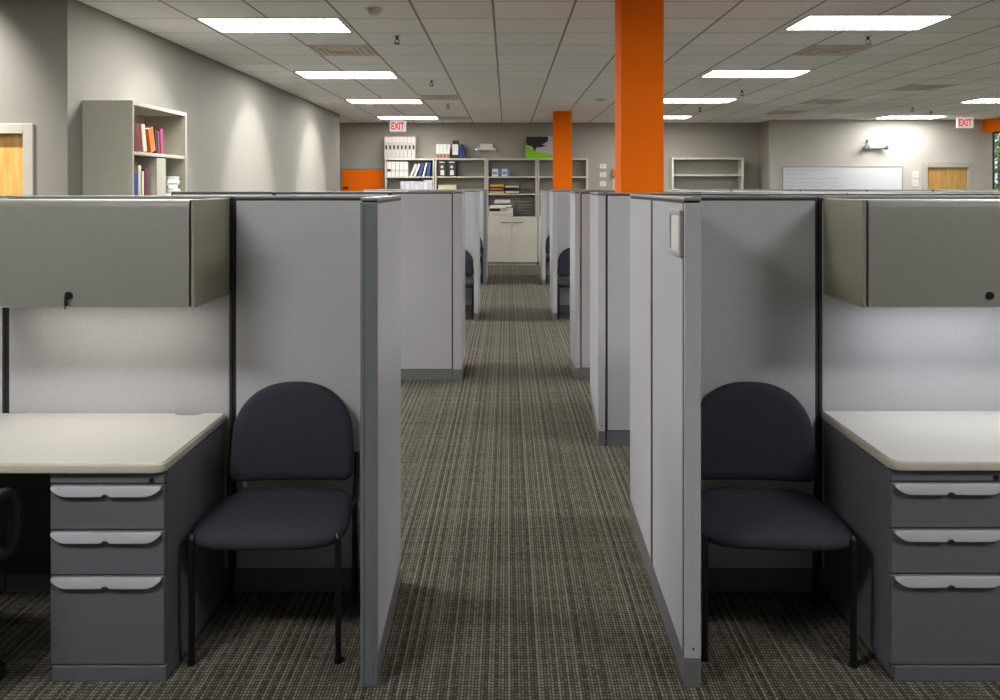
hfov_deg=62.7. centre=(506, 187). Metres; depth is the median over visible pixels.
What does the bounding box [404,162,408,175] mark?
binder
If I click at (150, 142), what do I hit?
book
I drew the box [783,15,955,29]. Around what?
recessed light
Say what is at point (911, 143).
wall
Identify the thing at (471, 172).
shelf unit
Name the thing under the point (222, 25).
recessed light
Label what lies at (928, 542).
drawer pedestal
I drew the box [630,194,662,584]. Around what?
panel
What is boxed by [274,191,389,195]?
panel
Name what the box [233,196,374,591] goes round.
panel
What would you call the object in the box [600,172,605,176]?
wall plate
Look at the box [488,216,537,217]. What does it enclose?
countertop
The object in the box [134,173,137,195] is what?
book
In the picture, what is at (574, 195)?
panel
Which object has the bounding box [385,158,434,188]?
shelf unit
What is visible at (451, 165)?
binder
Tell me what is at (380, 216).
panel
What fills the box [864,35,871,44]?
sprinkler
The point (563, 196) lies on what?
panel
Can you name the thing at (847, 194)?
panel
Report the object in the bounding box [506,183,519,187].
tray
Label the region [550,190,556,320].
panel
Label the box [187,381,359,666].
chair
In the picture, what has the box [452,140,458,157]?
binder
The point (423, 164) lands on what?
binder
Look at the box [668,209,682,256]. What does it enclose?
name plate
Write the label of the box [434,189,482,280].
panel
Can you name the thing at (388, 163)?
binder
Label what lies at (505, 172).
tissue box
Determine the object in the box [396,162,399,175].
binder
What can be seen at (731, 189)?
panel
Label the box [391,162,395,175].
binder
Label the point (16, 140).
door
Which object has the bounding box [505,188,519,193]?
tray
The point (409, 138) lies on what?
file
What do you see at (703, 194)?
panel
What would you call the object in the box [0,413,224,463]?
countertop
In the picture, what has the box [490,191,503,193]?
tray
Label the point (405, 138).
file
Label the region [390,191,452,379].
panel
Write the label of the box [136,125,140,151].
book
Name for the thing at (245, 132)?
wall
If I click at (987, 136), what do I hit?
wall
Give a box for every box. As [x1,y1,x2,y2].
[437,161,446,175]
[438,185,456,188]
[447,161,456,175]
[492,169,499,175]
[502,169,509,175]
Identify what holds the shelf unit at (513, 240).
on the floor
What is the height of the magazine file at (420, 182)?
0.270 m
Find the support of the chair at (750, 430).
on the floor
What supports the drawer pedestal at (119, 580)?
on the floor
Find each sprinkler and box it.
[393,35,400,44]
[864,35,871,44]
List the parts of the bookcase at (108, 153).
panel, panel, shelf, panel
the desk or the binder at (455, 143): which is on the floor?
the desk
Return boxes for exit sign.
[390,114,405,131]
[956,116,972,127]
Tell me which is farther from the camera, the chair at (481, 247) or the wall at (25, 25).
the chair at (481, 247)
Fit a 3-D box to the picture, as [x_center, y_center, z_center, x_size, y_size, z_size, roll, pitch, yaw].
[0.867,-0.894,18.319,0.903,0.508,0.093,0,0,0]
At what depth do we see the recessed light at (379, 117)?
17.03 m
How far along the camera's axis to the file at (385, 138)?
18.12 m
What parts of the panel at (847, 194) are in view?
frame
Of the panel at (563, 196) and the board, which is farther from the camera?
the board
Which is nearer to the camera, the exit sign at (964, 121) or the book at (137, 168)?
the book at (137, 168)
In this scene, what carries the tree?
on the ground
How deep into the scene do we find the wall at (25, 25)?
6.25 m
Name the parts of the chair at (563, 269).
leg, leg, seat, backrest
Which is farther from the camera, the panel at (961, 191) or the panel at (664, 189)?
the panel at (664, 189)
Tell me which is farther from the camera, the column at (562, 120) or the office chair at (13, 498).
the column at (562, 120)
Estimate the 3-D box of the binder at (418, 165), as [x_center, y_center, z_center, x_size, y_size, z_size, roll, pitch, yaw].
[-1.991,-0.381,18.245,0.165,0.308,0.240,0,0,0]
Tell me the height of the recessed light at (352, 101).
0.010 m
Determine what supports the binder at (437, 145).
on the shelf unit at (471, 172)
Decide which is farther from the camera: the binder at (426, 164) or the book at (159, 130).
the binder at (426, 164)
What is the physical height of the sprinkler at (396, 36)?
0.082 m
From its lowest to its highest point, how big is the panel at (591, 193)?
1.650 m
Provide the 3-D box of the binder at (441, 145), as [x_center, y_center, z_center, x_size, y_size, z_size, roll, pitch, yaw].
[-1.453,-0.800,18.244,0.071,0.315,0.242,0,0,0]
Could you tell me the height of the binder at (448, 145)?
0.315 m
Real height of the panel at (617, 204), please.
1.650 m
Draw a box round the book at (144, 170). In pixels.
[141,169,147,195]
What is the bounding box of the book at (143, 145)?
[136,124,146,151]
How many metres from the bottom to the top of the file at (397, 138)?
0.482 m
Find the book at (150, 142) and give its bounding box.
[145,127,155,152]
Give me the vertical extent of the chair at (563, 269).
0.888 m
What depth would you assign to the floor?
3.31 m
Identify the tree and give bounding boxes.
[995,133,999,190]
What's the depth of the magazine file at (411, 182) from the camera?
18.12 m
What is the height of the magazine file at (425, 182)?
0.300 m
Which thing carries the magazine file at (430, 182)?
on the shelf unit at (391, 182)
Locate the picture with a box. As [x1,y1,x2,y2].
[526,136,552,158]
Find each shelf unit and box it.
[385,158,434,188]
[435,158,485,188]
[487,158,537,264]
[537,158,587,264]
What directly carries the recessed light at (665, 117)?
in the ceiling
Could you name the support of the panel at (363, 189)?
on the floor
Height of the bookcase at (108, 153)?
2.372 m
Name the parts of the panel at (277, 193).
frame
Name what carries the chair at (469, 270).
on the floor
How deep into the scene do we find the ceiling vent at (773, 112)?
15.76 m
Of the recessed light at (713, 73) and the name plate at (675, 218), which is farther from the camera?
the recessed light at (713, 73)
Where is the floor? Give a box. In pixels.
[0,262,999,699]
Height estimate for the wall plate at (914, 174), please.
0.142 m
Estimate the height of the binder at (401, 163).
0.325 m
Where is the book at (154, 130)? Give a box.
[152,129,157,152]
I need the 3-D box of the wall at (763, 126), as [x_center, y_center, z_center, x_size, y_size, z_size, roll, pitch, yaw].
[5.750,0.112,18.150,0.120,3.144,0.675,0,0,0]
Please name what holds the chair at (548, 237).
on the floor
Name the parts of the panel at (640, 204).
frame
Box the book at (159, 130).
[156,129,163,153]
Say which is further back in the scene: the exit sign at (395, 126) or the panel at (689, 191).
the exit sign at (395, 126)
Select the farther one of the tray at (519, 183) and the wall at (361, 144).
the wall at (361, 144)
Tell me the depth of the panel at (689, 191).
7.22 m
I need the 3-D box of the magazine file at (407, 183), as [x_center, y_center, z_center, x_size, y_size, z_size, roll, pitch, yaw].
[-2.206,0.000,18.244,0.094,0.270,0.242,0,0,0]
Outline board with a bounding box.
[341,169,383,190]
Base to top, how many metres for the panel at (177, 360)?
1.650 m
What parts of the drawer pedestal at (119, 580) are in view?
handle, handle, handle, rail, drawer, drawer, drawer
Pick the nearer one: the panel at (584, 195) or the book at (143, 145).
the book at (143, 145)
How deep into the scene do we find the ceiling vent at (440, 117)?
17.06 m
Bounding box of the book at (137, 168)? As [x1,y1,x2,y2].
[134,165,140,195]
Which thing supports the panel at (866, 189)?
on the floor
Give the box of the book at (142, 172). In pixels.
[141,171,143,195]
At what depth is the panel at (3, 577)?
3.41 m
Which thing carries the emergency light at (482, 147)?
attached to the wall at (361, 144)
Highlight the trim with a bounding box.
[983,118,999,132]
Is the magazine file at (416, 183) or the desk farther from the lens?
the magazine file at (416, 183)
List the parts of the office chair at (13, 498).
armrest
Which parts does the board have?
trim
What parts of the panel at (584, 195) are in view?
frame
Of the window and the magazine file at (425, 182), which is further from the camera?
the magazine file at (425, 182)
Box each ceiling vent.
[307,45,377,55]
[418,95,459,99]
[439,116,470,119]
[766,111,807,113]
[793,45,875,55]
[801,100,850,103]
[891,85,955,90]
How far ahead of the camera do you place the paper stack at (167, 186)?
7.28 m
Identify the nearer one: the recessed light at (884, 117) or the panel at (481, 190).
the panel at (481, 190)
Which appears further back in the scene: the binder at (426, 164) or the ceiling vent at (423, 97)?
the binder at (426, 164)
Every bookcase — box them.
[82,100,186,195]
[669,158,743,188]
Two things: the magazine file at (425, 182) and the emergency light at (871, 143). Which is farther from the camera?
the magazine file at (425, 182)
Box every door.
[0,124,33,195]
[922,162,973,188]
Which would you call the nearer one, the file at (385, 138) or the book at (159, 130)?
the book at (159, 130)
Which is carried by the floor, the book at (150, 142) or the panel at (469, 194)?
the panel at (469, 194)
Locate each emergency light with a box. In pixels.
[475,144,496,151]
[864,139,888,149]
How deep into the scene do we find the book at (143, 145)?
6.74 m
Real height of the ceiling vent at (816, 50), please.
0.023 m
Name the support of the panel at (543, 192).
on the floor
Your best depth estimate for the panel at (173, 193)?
7.16 m
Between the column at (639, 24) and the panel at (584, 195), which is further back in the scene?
the panel at (584, 195)
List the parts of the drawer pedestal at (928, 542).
rail, drawer, drawer, drawer, handle, handle, handle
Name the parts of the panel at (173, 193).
frame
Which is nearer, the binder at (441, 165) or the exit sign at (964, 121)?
the exit sign at (964, 121)
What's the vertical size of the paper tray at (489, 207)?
0.031 m
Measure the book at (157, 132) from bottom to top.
0.193 m
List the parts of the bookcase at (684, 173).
panel, shelf, panel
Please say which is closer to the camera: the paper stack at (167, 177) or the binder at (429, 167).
the paper stack at (167, 177)
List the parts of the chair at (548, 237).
backrest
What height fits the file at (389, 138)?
0.482 m
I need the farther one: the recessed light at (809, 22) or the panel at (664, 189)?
the panel at (664, 189)
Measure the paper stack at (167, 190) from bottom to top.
0.039 m
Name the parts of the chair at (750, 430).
leg, backrest, seat, leg, leg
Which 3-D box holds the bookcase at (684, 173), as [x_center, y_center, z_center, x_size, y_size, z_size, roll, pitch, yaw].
[4.436,0.511,18.289,1.589,2.346,0.388,0,0,0]
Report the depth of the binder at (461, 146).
18.12 m
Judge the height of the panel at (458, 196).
1.650 m
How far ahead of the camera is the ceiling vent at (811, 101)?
13.86 m
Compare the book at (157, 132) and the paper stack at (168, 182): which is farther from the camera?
the paper stack at (168, 182)
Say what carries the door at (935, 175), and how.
in the wall at (911, 143)
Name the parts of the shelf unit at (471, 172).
panel, shelf, panel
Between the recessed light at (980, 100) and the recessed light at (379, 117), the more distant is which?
the recessed light at (379, 117)
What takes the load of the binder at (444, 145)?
on the shelf unit at (471, 172)
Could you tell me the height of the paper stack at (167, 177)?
0.033 m
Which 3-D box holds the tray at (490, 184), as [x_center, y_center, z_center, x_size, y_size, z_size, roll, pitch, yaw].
[-0.227,-0.045,18.265,0.304,0.060,0.300,0,0,0]
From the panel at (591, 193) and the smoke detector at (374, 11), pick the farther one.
the smoke detector at (374, 11)
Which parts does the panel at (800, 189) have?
frame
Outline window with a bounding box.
[992,131,999,188]
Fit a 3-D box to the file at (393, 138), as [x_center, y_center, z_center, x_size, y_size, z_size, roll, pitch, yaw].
[-2.498,-0.884,18.244,0.080,0.482,0.243,0,0,0]
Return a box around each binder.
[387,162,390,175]
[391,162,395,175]
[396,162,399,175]
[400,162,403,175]
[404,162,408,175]
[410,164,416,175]
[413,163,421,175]
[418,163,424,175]
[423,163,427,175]
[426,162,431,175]
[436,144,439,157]
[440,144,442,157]
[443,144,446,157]
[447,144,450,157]
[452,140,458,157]
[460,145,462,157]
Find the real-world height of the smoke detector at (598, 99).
0.040 m
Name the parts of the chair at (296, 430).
leg, leg, seat, backrest, leg, seat rail, leg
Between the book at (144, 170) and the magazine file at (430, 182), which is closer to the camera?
the book at (144, 170)
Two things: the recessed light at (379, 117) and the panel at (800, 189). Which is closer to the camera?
the panel at (800, 189)
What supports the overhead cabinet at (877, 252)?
attached to the panel at (870, 358)
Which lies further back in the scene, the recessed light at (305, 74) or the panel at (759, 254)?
the recessed light at (305, 74)
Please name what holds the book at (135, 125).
on the bookcase at (108, 153)
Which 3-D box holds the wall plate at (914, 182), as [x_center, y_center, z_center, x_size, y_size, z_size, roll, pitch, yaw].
[8.800,-0.098,17.683,0.151,0.157,0.017,0,0,0]
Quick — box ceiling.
[78,0,999,122]
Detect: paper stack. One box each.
[166,176,179,179]
[166,180,179,184]
[166,185,177,188]
[166,189,180,192]
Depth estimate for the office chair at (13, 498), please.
2.76 m
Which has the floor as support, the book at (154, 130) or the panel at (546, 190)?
the panel at (546, 190)
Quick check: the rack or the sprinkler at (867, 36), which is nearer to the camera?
the sprinkler at (867, 36)
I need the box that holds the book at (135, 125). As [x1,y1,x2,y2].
[134,124,137,150]
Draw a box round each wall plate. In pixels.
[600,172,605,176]
[600,181,605,185]
[911,171,918,177]
[911,179,918,186]
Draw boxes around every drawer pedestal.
[50,424,223,680]
[824,422,999,680]
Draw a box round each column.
[553,111,571,188]
[615,0,663,192]
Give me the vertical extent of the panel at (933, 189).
1.650 m
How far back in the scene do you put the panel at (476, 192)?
10.37 m
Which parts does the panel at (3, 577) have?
frame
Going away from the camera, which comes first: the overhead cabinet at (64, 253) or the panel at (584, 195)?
the overhead cabinet at (64, 253)
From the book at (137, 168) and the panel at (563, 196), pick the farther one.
the panel at (563, 196)
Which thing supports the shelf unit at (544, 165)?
on the floor
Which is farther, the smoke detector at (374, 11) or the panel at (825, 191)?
the panel at (825, 191)
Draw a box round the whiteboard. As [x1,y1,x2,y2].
[782,166,902,188]
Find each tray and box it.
[489,207,505,208]
[490,184,503,186]
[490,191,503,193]
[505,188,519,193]
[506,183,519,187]
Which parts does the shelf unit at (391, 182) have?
panel, shelf, panel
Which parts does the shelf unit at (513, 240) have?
panel, cupboard door, shelf, shelf, panel, cupboard door, panel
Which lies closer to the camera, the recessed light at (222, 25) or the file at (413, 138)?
the recessed light at (222, 25)
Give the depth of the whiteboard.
17.67 m
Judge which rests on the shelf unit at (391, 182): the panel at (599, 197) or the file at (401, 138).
the file at (401, 138)
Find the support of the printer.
on the shelf unit at (513, 240)
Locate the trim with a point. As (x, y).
(989, 125)
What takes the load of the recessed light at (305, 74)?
in the ceiling
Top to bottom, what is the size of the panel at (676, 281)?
1.650 m
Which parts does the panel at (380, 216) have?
trim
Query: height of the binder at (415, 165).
0.305 m
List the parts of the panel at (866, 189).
frame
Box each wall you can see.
[0,0,51,195]
[52,0,339,195]
[340,123,758,190]
[759,120,768,188]
[769,120,983,188]
[984,132,994,188]
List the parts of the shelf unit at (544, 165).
panel, cupboard door, panel, shelf, panel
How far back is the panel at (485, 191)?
14.17 m
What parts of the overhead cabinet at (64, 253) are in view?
panel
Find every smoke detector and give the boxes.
[365,7,382,15]
[595,98,606,101]
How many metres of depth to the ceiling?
9.07 m
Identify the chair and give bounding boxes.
[0,487,22,680]
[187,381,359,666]
[465,249,473,318]
[480,238,482,283]
[545,235,549,283]
[557,248,569,318]
[700,381,857,668]
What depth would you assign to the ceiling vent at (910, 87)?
11.89 m
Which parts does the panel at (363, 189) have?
frame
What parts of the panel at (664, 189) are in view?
frame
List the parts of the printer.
paper drawer, feeder lid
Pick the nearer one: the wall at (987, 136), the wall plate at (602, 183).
the wall at (987, 136)
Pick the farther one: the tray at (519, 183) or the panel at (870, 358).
the tray at (519, 183)
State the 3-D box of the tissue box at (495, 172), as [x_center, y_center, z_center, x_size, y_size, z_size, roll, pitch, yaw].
[-0.240,-0.327,18.234,0.181,0.165,0.182,0,0,0]
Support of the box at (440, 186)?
on the document tray
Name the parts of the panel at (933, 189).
frame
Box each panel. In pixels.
[0,196,6,591]
[6,196,233,591]
[171,191,274,195]
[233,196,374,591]
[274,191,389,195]
[360,195,400,686]
[363,189,433,190]
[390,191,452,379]
[409,190,473,312]
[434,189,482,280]
[453,191,464,380]
[474,190,479,320]
[483,189,487,284]
[541,189,545,284]
[545,189,593,280]
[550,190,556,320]
[557,190,614,312]
[570,191,579,378]
[580,191,688,378]
[590,192,593,417]
[594,192,604,445]
[606,193,701,444]
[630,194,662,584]
[652,196,700,686]
[664,189,730,190]
[681,196,817,591]
[689,191,824,192]
[702,193,845,195]
[731,189,799,190]
[800,189,865,190]
[818,196,999,591]
[825,191,960,192]
[846,193,990,195]
[866,189,932,190]
[933,189,998,190]
[961,191,999,192]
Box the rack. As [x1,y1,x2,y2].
[516,201,533,216]
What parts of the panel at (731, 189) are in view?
frame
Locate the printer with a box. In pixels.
[489,200,512,216]
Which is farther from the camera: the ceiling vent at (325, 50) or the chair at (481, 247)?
the chair at (481, 247)
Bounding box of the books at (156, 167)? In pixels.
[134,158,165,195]
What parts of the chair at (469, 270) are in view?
backrest, seat, leg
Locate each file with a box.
[384,137,387,157]
[388,137,391,157]
[392,137,395,157]
[396,137,399,157]
[400,137,403,157]
[400,181,404,188]
[404,137,407,157]
[405,181,409,188]
[408,137,411,157]
[410,181,413,188]
[412,137,415,157]
[414,181,418,188]
[419,181,422,188]
[423,180,427,188]
[428,180,432,188]
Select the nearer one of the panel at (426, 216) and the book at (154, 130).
the book at (154, 130)
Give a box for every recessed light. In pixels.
[194,18,353,32]
[293,71,398,78]
[344,99,423,103]
[376,116,438,118]
[664,98,738,102]
[664,116,692,118]
[700,70,812,77]
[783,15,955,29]
[874,116,946,118]
[959,98,999,102]
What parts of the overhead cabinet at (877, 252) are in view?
panel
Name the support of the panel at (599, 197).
on the floor
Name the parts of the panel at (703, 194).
frame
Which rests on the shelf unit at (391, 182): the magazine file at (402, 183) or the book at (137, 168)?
the magazine file at (402, 183)
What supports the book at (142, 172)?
on the bookcase at (108, 153)
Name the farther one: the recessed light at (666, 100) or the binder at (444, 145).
the binder at (444, 145)
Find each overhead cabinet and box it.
[0,198,228,308]
[823,198,999,307]
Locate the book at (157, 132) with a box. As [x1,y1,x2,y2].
[156,131,159,153]

